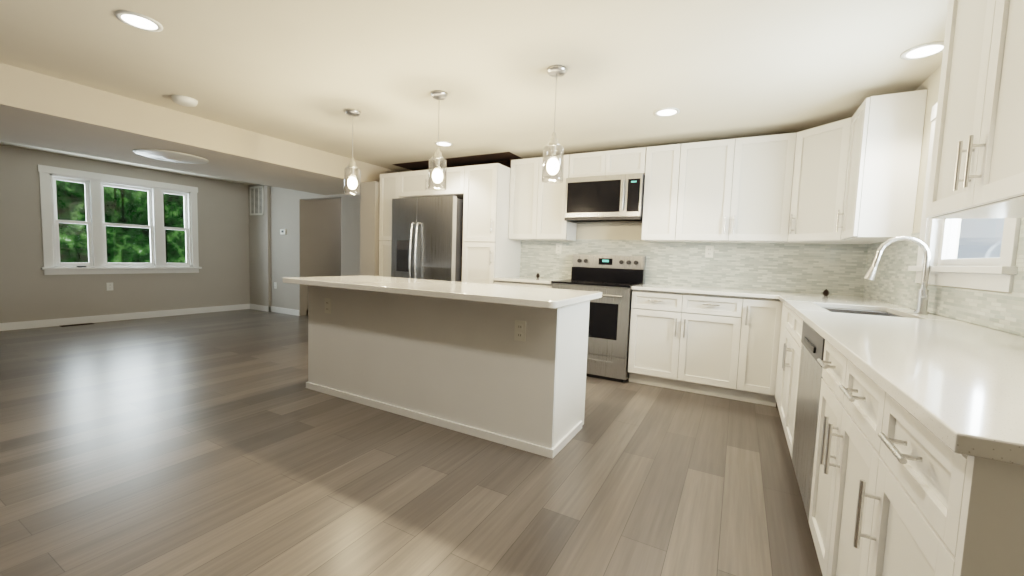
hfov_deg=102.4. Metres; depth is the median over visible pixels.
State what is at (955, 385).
countertop
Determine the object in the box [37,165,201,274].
window
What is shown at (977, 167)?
upper cabinet
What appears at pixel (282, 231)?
thermostat
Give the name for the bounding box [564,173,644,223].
microwave
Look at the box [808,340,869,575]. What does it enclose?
base cabinet
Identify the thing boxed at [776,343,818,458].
base cabinet
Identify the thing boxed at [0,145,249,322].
wall
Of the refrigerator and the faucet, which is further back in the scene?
the refrigerator
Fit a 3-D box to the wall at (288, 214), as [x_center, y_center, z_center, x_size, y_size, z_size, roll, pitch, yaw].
[-0.944,-0.472,5.680,9.270,2.320,0.120,4,5,29]
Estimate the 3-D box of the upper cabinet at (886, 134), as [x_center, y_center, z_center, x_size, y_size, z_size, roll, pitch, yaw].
[2.482,-0.782,2.781,0.288,0.896,0.398,4,5,29]
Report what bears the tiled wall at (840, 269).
attached to the wall at (288, 214)
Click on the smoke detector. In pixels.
(182, 100)
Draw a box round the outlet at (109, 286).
[106,283,112,290]
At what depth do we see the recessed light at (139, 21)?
2.17 m
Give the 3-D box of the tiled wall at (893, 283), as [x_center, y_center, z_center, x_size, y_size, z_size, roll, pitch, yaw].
[2.084,-0.070,1.858,0.008,0.454,3.670,4,5,29]
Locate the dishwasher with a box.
[792,321,824,520]
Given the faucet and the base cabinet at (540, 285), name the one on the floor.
the base cabinet at (540, 285)
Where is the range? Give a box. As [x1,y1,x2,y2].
[551,254,645,381]
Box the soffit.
[0,63,397,194]
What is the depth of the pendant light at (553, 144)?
2.58 m
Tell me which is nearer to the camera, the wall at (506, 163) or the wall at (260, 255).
the wall at (506, 163)
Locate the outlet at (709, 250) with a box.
[705,246,713,257]
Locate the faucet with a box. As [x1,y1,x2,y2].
[864,236,930,313]
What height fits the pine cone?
0.057 m
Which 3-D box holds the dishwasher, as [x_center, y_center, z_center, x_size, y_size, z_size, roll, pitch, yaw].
[1.610,0.632,1.780,0.592,0.866,0.605,4,5,29]
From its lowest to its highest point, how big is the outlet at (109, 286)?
0.116 m
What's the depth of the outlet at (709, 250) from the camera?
4.01 m
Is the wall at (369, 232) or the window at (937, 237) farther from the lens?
the wall at (369, 232)
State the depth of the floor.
2.11 m
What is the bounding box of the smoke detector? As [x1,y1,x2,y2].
[171,95,197,106]
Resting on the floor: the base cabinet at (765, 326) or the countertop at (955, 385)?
the base cabinet at (765, 326)
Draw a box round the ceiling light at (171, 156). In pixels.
[133,149,208,163]
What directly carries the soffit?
attached to the ceiling
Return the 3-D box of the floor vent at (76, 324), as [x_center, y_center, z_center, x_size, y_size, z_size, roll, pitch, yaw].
[-6.052,0.512,5.735,0.110,0.006,0.320,4,5,29]
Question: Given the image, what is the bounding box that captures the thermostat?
[280,229,285,234]
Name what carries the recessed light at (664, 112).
in the ceiling
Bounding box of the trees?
[56,180,185,262]
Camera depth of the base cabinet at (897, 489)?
0.73 m
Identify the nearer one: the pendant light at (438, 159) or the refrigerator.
the pendant light at (438, 159)
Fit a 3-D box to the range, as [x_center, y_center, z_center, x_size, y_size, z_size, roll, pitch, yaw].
[0.873,0.258,4.236,0.786,1.200,0.696,4,5,29]
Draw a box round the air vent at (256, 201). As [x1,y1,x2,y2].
[250,186,263,214]
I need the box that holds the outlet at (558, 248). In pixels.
[556,243,561,253]
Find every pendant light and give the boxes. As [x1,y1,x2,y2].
[344,109,360,195]
[428,90,447,190]
[542,65,566,183]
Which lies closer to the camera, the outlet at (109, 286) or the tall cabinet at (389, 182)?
the tall cabinet at (389, 182)
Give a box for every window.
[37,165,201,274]
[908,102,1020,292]
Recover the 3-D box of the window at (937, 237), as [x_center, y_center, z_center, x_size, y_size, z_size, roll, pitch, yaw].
[2.204,-0.509,1.956,0.150,1.015,1.010,4,5,29]
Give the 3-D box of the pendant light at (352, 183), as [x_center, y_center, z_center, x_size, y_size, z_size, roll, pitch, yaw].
[-1.350,-1.141,3.487,0.137,0.689,0.137,4,5,29]
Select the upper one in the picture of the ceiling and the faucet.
the ceiling
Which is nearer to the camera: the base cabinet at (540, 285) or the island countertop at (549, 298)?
the island countertop at (549, 298)
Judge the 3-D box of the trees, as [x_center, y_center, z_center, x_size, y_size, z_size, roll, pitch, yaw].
[-1.656,-1.235,4.281,14.030,6.000,10.000,4,5,29]
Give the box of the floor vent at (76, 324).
[61,323,93,326]
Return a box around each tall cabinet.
[379,172,398,276]
[459,163,520,283]
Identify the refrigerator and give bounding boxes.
[391,195,463,281]
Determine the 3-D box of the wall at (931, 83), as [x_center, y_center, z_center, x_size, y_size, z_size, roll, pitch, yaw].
[1.203,0.011,0.130,0.120,2.320,7.790,4,5,29]
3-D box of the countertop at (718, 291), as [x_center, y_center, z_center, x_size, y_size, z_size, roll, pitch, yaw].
[1.377,-0.007,3.980,3.273,0.030,0.648,4,5,29]
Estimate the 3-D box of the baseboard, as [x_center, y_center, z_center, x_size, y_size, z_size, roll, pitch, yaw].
[-6.812,0.530,4.514,0.017,0.100,7.590,4,5,29]
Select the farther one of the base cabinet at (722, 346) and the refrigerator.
the refrigerator
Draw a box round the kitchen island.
[306,285,589,458]
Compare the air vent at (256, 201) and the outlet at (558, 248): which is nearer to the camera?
the outlet at (558, 248)
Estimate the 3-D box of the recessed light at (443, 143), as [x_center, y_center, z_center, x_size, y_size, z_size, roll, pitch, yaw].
[-0.724,-1.527,4.367,0.190,0.008,0.190,4,5,29]
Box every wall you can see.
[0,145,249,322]
[248,184,270,311]
[270,170,853,315]
[306,198,340,314]
[360,181,379,275]
[412,161,510,170]
[520,239,863,295]
[860,218,1023,335]
[876,64,1011,318]
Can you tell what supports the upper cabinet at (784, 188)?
attached to the wall at (288, 214)
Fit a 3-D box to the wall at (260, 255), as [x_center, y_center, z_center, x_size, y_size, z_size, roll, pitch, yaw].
[-4.671,-0.742,7.630,0.600,2.320,0.050,4,5,29]
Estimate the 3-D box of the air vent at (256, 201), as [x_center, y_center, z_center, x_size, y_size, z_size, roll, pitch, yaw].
[-4.684,-1.600,7.554,0.420,0.520,0.011,4,5,29]
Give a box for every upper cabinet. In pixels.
[399,166,462,198]
[509,117,884,243]
[840,89,927,240]
[925,0,1023,218]
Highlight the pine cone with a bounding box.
[823,289,829,295]
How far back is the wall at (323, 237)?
7.49 m
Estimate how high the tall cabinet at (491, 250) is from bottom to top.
2.150 m
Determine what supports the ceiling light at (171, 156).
attached to the soffit
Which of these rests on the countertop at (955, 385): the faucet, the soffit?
the faucet
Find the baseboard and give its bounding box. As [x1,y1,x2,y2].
[0,304,250,330]
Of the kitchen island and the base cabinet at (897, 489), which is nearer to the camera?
the base cabinet at (897, 489)
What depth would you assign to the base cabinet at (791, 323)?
2.82 m
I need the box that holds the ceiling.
[0,0,947,184]
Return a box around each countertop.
[282,275,601,308]
[493,276,883,301]
[779,295,1023,465]
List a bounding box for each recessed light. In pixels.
[115,10,162,31]
[435,141,452,145]
[654,108,679,116]
[900,41,943,59]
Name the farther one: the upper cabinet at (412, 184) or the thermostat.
the thermostat
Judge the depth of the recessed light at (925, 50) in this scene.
2.21 m
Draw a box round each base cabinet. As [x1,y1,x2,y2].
[494,281,551,287]
[628,290,753,401]
[746,298,782,406]
[775,303,879,398]
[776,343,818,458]
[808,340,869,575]
[851,379,1023,575]
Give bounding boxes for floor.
[0,309,822,575]

